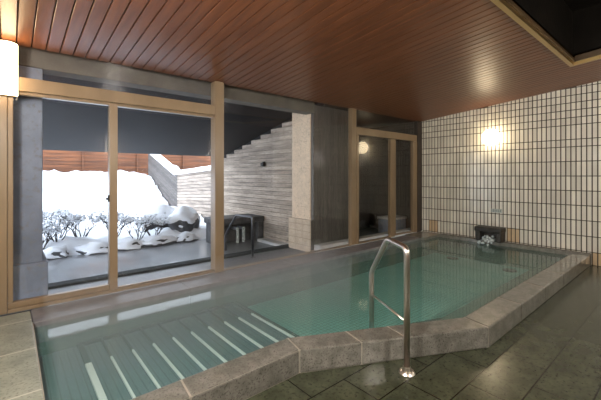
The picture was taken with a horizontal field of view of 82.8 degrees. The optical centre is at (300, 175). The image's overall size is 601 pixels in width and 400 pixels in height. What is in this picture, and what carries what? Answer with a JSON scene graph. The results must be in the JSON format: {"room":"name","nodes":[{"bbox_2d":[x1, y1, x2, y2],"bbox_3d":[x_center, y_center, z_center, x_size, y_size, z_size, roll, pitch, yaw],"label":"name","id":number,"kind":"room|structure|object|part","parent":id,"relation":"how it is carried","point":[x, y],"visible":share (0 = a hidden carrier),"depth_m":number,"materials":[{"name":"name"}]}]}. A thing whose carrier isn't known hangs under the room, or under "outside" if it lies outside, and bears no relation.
{"room":"spa","nodes":[
{"label":"spa","id":0,"kind":"room"},
{"bbox_2d":[43,74,317,155],"bbox_3d":[-2.614,-0.970,5.654,4.848,0.969,3.800,0,0,-40],"label":"soffit","id":1,"kind":"structure","parent":0,"point":[67,126],"depth_m":6.02,"materials":[{"name":"grey paint"}]},
{"bbox_2d":[18,45,314,114],"bbox_3d":[-1.553,-1.183,4.390,4.525,0.235,0.220,0,0,-40],"label":"beam","id":2,"kind":"structure","parent":1,"relation":"attached to","point":[59,64],"depth_m":4.02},
{"bbox_2d":[224,118,291,242],"bbox_3d":[-0.988,0.000,7.573,0.128,3.000,2.985,0,0,-40],"label":"wall","id":3,"kind":"structure","parent":0,"point":[249,187],"depth_m":7.21,"materials":[{"name":"grey stone"}]},
{"bbox_2d":[0,0,600,121],"bbox_3d":[1.574,-1.517,2.895,7.950,0.628,5.770,0,0,-40],"label":"ceiling","id":4,"kind":"structure","parent":0,"point":[414,60],"depth_m":3.48,"materials":[{"name":"brown wood"}]},
{"bbox_2d":[490,0,600,66],"bbox_3d":[2.700,-1.820,2.193,4.335,0.759,2.420,0,0,-40],"label":"trim","id":5,"kind":"structure","parent":4,"relation":"attached to","point":[576,24],"depth_m":4.18,"materials":[{"name":"beige wood"}]},
{"bbox_2d":[315,103,413,236],"bbox_3d":[1.159,0.000,7.355,3.100,3.000,1.500,0,0,-40],"label":"wall","id":6,"kind":"structure","parent":0,"point":[373,151],"depth_m":8.35,"materials":[{"name":"stone"}]},
{"bbox_2d":[348,108,421,244],"bbox_3d":[1.775,0.011,6.829,2.335,2.435,0.090,0,0,-40],"label":"window","id":7,"kind":"structure","parent":6,"relation":"in","point":[416,139],"depth_m":6.87,"materials":[{"name":"brown wood"}]},
{"bbox_3d":[0.932,0.011,6.118,0.130,2.435,0.080,0,0,-40],"label":"post","id":8,"kind":"part","parent":7,"relation":"part of","materials":[{"name":"brown wood"}]},
{"bbox_2d":[356,134,394,243],"bbox_3d":[1.442,0.240,6.546,1.198,1.977,0.090,0,0,-40],"label":"door","id":9,"kind":"structure","parent":7,"relation":"attached to","point":[391,142],"depth_m":6.84,"materials":[{"name":"brown wood"}]},
{"bbox_3d":[1.407,1.219,6.516,0.986,0.020,0.090,0,0,-40],"label":"rail","id":10,"kind":"part","parent":9,"relation":"part of","materials":[{"name":"brown wood"}]},
{"bbox_2d":[395,139,411,235],"bbox_3d":[2.156,0.234,7.173,0.658,1.964,0.060,0,0,-40],"label":"door","id":11,"kind":"structure","parent":7,"relation":"attached to","point":[395,139],"depth_m":6.94,"materials":[{"name":"brown wood"}]},
{"bbox_3d":[2.159,1.202,7.176,0.606,0.027,0.060,0,0,-40],"label":"rail","id":12,"kind":"part","parent":11,"relation":"part of","materials":[{"name":"brown wood"}]},
{"bbox_3d":[2.598,0.006,7.529,0.173,2.419,0.090,0,0,-40],"label":"panel","id":13,"kind":"part","parent":7,"relation":"part of","materials":[{"name":"brown wood"}]},
{"bbox_2d":[377,215,406,232],"bbox_3d":[2.112,1.120,7.864,0.550,0.380,0.440,0,0,-40],"label":"stone block","id":14,"kind":"object","parent":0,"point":[382,220],"visible":0.56,"depth_m":7.76,"materials":[{"name":"grey concrete"}]},
{"bbox_2d":[246,265,600,399],"bbox_3d":[2.287,1.460,2.058,7.950,0.120,3.570,0,0,-40],"label":"floor","id":15,"kind":"structure","parent":0,"point":[554,353],"depth_m":2.45,"materials":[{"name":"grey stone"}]},
{"bbox_2d":[0,311,42,399],"bbox_3d":[-1.913,1.308,1.740,0.933,0.184,2.730,0,0,-40],"label":"stone ledge","id":16,"kind":"object","parent":15,"relation":"on","point":[19,368],"visible":1,"depth_m":2.25,"materials":[{"name":"beige stone"}]},
{"bbox_2d":[31,231,590,399],"bbox_3d":[1.039,1.466,4.244,6.806,0.508,2.882,0,0,-40],"label":"basin","id":17,"kind":"object","parent":15,"relation":"on","point":[468,302],"depth_m":3.84,"materials":[{"name":"liquid"}]},
{"bbox_2d":[32,322,44,399],"bbox_3d":[-1.730,1.246,2.251,0.006,0.052,1.570,0,0,-40],"label":"strip","id":18,"kind":"object","parent":17,"relation":"attached to","point":[32,322],"visible":0.54,"depth_m":2.20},
{"bbox_2d":[38,301,299,399],"bbox_3d":[-1.013,1.509,2.818,1.790,0.218,1.195,0,0,-40],"label":"steps","id":19,"kind":"structure","parent":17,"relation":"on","point":[129,364],"depth_m":2.75,"materials":[{"name":"tile"}]},
{"bbox_3d":[-1.303,1.415,3.321,1.480,0.030,0.023,0,0,-40],"label":"edge rail","id":20,"kind":"part","parent":19,"relation":"part of","materials":[{"name":"tile"}]},
{"bbox_3d":[-0.363,1.415,3.385,0.025,0.030,1.145,0,0,-40],"label":"edge rail","id":21,"kind":"part","parent":19,"relation":"part of","materials":[{"name":"tile"}]},
{"bbox_2d":[211,81,350,272],"bbox_3d":[-0.121,0.011,5.215,2.624,2.435,0.130,0,0,-40],"label":"window","id":22,"kind":"structure","parent":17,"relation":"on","point":[217,88],"depth_m":4.36,"materials":[{"name":"brown wood"}]},
{"bbox_3d":[-1.074,0.011,4.404,0.122,2.435,0.130,0,0,-40],"label":"post","id":23,"kind":"part","parent":22,"relation":"part of","materials":[{"name":"brown wood"}]},
{"bbox_3d":[-0.074,1.223,5.255,2.498,0.012,0.090,0,0,-40],"label":"sill","id":24,"kind":"part","parent":22,"relation":"part of","materials":[{"name":"brown metal"}]},
{"bbox_2d":[369,237,414,376],"bbox_3d":[0.708,0.990,2.698,0.116,1.020,0.660,0,0,-11],"label":"handrail","id":25,"kind":"object","parent":17,"relation":"attached to","point":[406,370],"visible":0.99,"depth_m":2.42,"materials":[{"name":"silver metal"}]},
{"bbox_2d":[474,225,505,245],"bbox_3d":[3.509,1.112,6.342,0.321,0.333,0.470,0,0,-40],"label":"spout","id":26,"kind":"object","parent":17,"relation":"on","point":[488,234],"visible":1,"depth_m":6.30,"materials":[{"name":"black stone"}]},
{"bbox_3d":[3.576,1.609,5.827,0.220,0.018,0.220,0,0,-40],"label":"drain grate","id":27,"kind":"part","parent":17,"relation":"part of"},
{"bbox_2d":[419,81,600,265],"bbox_3d":[4.558,-0.105,5.488,0.156,3.251,5.850,0,0,-40],"label":"wall","id":28,"kind":"structure","parent":0,"point":[543,172],"depth_m":6.05,"materials":[{"name":"beige tile"}]},
{"bbox_2d":[482,129,499,144],"bbox_3d":[3.533,-0.717,6.333,0.304,0.300,0.300,0,0,-40],"label":"globe lamp","id":29,"kind":"object","parent":28,"relation":"attached to","point":[491,136],"visible":1,"depth_m":6.23,"materials":[{"name":"white glass"}]},
{"bbox_2d":[491,209,501,212],"bbox_3d":[3.672,0.653,6.396,0.012,0.070,0.192,0,0,-40],"label":"sign plate","id":30,"kind":"object","parent":28,"relation":"attached to","point":[492,210],"visible":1,"depth_m":6.39,"materials":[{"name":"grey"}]},
{"bbox_3d":[-2.981,0.098,2.820,0.715,2.603,0.180,0,0,-40],"label":"wall","id":31,"kind":"structure","parent":0,"visible":0},
{"bbox_2d":[0,40,17,96],"bbox_3d":[-2.571,-0.943,2.976,0.162,0.465,0.105,0,0,-40],"label":"wall lamp","id":32,"kind":"object","parent":31,"relation":"attached to","point":[8,50],"visible":1,"depth_m":2.95,"materials":[{"name":"white glass"}]},
{"bbox_2d":[0,39,214,314],"bbox_3d":[-1.899,0.011,3.689,2.059,2.435,0.110,0,0,-40],"label":"window","id":33,"kind":"structure","parent":31,"relation":"in","point":[28,87],"depth_m":3.37,"materials":[{"name":"brown wood"}]},
{"bbox_3d":[-2.329,1.165,3.330,0.806,0.053,0.060,0,0,-40],"label":"rail","id":34,"kind":"part","parent":33,"relation":"part of","materials":[{"name":"brown wood"}]},
{"bbox_3d":[-1.880,1.212,3.718,1.992,0.035,0.090,0,0,-40],"label":"sill","id":35,"kind":"part","parent":33,"relation":"part of","materials":[{"name":"brown metal"}]},
{"bbox_3d":[-1.877,-0.754,3.714,1.992,0.029,0.060,0,0,-40],"label":"rail","id":36,"kind":"part","parent":33,"relation":"part of","materials":[{"name":"beige wood"}]},
{"bbox_3d":[-1.543,1.188,4.005,1.106,0.008,0.050,0,0,-40],"label":"rail","id":37,"kind":"part","parent":33,"relation":"part of","materials":[{"name":"brown wood"}]},
{"label":"outside","id":38,"kind":"structure","parent":0,"visible":0},
{"bbox_3d":[-5.744,1.200,12.149,25.000,1.600,12.050,0,0,-40],"label":"ground","id":39,"kind":"structure","parent":38,"visible":0},
{"bbox_2d":[43,150,210,174],"bbox_3d":[-9.869,0.534,15.454,23.000,5.268,0.170,0,0,-40],"label":"fence","id":40,"kind":"object","parent":39,"relation":"on","point":[61,161],"visible":0.09,"depth_m":15.96,"materials":[{"name":"orange wood"}]},
{"bbox_3d":[-9.836,-0.595,15.415,0.070,2.990,0.068,0,0,-40],"label":"post","id":41,"kind":"part","parent":40,"relation":"part of","materials":[{"name":"orange wood"}]},
{"bbox_3d":[-8.085,-0.595,16.905,0.070,2.990,0.068,0,0,-40],"label":"post","id":42,"kind":"part","parent":40,"relation":"part of","materials":[{"name":"orange wood"}]},
{"bbox_3d":[-6.333,-0.595,18.396,0.070,2.990,0.068,0,0,-40],"label":"post","id":43,"kind":"part","parent":40,"relation":"part of","materials":[{"name":"orange wood"}]},
{"bbox_2d":[148,154,179,206],"bbox_3d":[-5.600,1.189,13.631,0.240,5.267,6.042,0,0,-32],"label":"wall","id":44,"kind":"structure","parent":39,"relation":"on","point":[160,169],"depth_m":12.67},
{"bbox_2d":[48,238,288,288],"bbox_3d":[-3.436,1.593,4.882,7.095,0.615,2.110,0,0,-40],"label":"bath","id":45,"kind":"object","parent":39,"relation":"on","point":[277,245],"visible":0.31,"depth_m":4.87,"materials":[{"name":"stone"}]},
{"bbox_2d":[48,239,272,282],"bbox_3d":[-3.569,1.355,4.888,6.899,0.001,1.929,0,0,-40],"label":"water","id":46,"kind":"structure","parent":45,"relation":"in","point":[72,267],"depth_m":5.60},
{"bbox_2d":[204,213,263,243],"bbox_3d":[-1.376,1.315,7.102,1.070,0.950,0.640,0,0,-40],"label":"spout","id":47,"kind":"object","parent":45,"relation":"on","point":[240,229],"visible":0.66,"depth_m":7.04,"materials":[{"name":"grey concrete"}]},
{"bbox_2d":[224,214,255,257],"bbox_3d":[-1.062,1.173,5.853,0.100,1.055,0.991,0,0,-40],"label":"handrail","id":48,"kind":"object","parent":45,"relation":"attached to","point":[236,215],"visible":0.97,"depth_m":5.56,"materials":[{"name":"grey metal"}]},
{"bbox_2d":[174,165,210,217],"bbox_3d":[-2.987,1.216,9.867,0.240,3.124,3.000,0,0,-40],"label":"wall","id":49,"kind":"structure","parent":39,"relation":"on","point":[194,184],"depth_m":9.86,"materials":[{"name":"grey stone"}]},
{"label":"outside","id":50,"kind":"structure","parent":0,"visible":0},
{"bbox_2d":[48,248,312,305],"bbox_3d":[-2.495,1.405,3.773,7.090,0.190,0.790,0,0,-40],"label":"paving","id":51,"kind":"object","parent":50,"point":[234,261],"visible":0.11,"depth_m":4.73,"materials":[{"name":"stone"}]},
{"bbox_2d":[0,65,47,316],"bbox_3d":[-3.019,0.125,3.320,0.865,2.370,0.630,0,0,-40],"label":"pillar","id":52,"kind":"structure","parent":51,"relation":"on","point":[30,263],"depth_m":3.29,"materials":[{"name":"grey concrete"}]},
{"bbox_2d":[289,105,347,251],"bbox_3d":[0.345,0.045,6.341,0.975,2.530,0.610,0,0,-40],"label":"pillar","id":53,"kind":"structure","parent":51,"relation":"on","point":[319,138],"depth_m":6.05,"materials":[{"name":"stone"}]},
{"bbox_2d":[314,228,414,252],"bbox_3d":[1.419,1.337,6.741,2.980,0.325,0.168,0,0,-40],"label":"stone ledge","id":54,"kind":"object","parent":51,"relation":"on","point":[378,235],"visible":0.24,"depth_m":6.31,"materials":[{"name":"grey stone"}]},
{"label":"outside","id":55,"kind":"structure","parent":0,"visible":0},
{"bbox_2d":[43,170,205,255],"bbox_3d":[-9.207,0.533,8.592,13.115,1.704,11.180,0,0,-40],"label":"snow bank","id":56,"kind":"object","parent":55,"point":[84,192],"visible":0.48,"depth_m":9.71,"materials":[{"name":"white snow"}]},
{"bbox_2d":[43,222,63,249],"bbox_3d":[-4.301,1.013,5.636,0.703,0.483,0.604,0,0,-40],"label":"shrub","id":57,"kind":"object","parent":56,"relation":"on","point":[50,229],"visible":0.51,"depth_m":5.67,"materials":[{"name":"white plant"}]},
{"bbox_2d":[43,245,68,260],"bbox_3d":[-4.144,1.335,5.668,0.513,0.332,0.461,0,0,-40],"label":"rock","id":58,"kind":"object","parent":56,"relation":"on","point":[51,253],"visible":0.53,"depth_m":5.60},
{"bbox_2d":[43,206,70,222],"bbox_3d":[-5.046,0.835,6.940,0.624,0.427,0.440,0,0,11],"label":"shrub","id":59,"kind":"object","parent":56,"relation":"on","point":[50,210],"visible":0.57,"depth_m":6.90,"materials":[{"name":"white plant"}]},
{"bbox_2d":[43,209,82,241],"bbox_3d":[-4.082,0.853,5.882,0.596,0.577,0.875,0,0,19],"label":"shrub","id":60,"kind":"object","parent":56,"relation":"on","point":[59,219],"visible":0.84,"depth_m":5.83,"materials":[{"name":"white plant"}]},
{"bbox_2d":[61,212,104,236],"bbox_3d":[-4.000,0.909,6.244,0.501,0.500,0.702,0,0,7],"label":"shrub","id":61,"kind":"object","parent":56,"relation":"on","point":[90,216],"visible":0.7,"depth_m":6.21,"materials":[{"name":"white plant"}]},
{"bbox_2d":[74,242,107,254],"bbox_3d":[-3.665,1.337,6.068,0.608,0.324,0.512,0,0,-40],"label":"rock","id":62,"kind":"object","parent":56,"relation":"on","point":[92,248],"visible":0.68,"depth_m":5.93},
{"bbox_2d":[90,211,132,235],"bbox_3d":[-3.601,0.927,6.614,0.718,0.535,0.576,0,0,6],"label":"shrub","id":63,"kind":"object","parent":56,"relation":"on","point":[125,218],"visible":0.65,"depth_m":6.57,"materials":[{"name":"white plant"}]},
{"bbox_2d":[118,238,144,250],"bbox_3d":[-3.242,1.334,6.416,0.674,0.315,0.485,0,0,-40],"label":"rock","id":64,"kind":"object","parent":56,"relation":"on","point":[124,244],"visible":0.6,"depth_m":6.32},
{"bbox_2d":[118,214,158,239],"bbox_3d":[-3.159,1.012,6.725,0.689,0.560,0.657,0,0,32],"label":"shrub","id":65,"kind":"object","parent":56,"relation":"on","point":[150,220],"visible":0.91,"depth_m":6.67,"materials":[{"name":"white plant"}]},
{"bbox_2d":[138,214,171,235],"bbox_3d":[-3.000,1.021,7.003,0.642,0.499,0.502,0,0,-6],"label":"shrub","id":66,"kind":"object","parent":56,"relation":"on","point":[163,220],"visible":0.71,"depth_m":6.93,"materials":[{"name":"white plant"}]},
{"bbox_2d":[141,203,175,229],"bbox_3d":[-3.185,0.986,7.798,0.967,0.754,0.693,0,0,-40],"label":"rock","id":67,"kind":"object","parent":56,"relation":"on","point":[159,209],"visible":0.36,"depth_m":7.58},
{"bbox_2d":[141,235,177,246],"bbox_3d":[-2.853,1.320,6.788,0.495,0.312,0.702,0,0,37],"label":"rock","id":68,"kind":"object","parent":56,"relation":"on","point":[153,240],"visible":0.79,"depth_m":6.64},
{"bbox_2d":[166,205,200,232],"bbox_3d":[-2.594,1.028,7.567,0.764,0.733,0.538,0,0,-40],"label":"rock","id":69,"kind":"object","parent":56,"relation":"on","point":[184,218],"visible":0.84,"depth_m":7.40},
{"bbox_2d":[174,231,198,242],"bbox_3d":[-2.422,1.330,7.139,0.448,0.337,0.506,0,0,18],"label":"rock","id":70,"kind":"object","parent":56,"relation":"on","point":[185,236],"visible":0.65,"depth_m":7.01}
]}

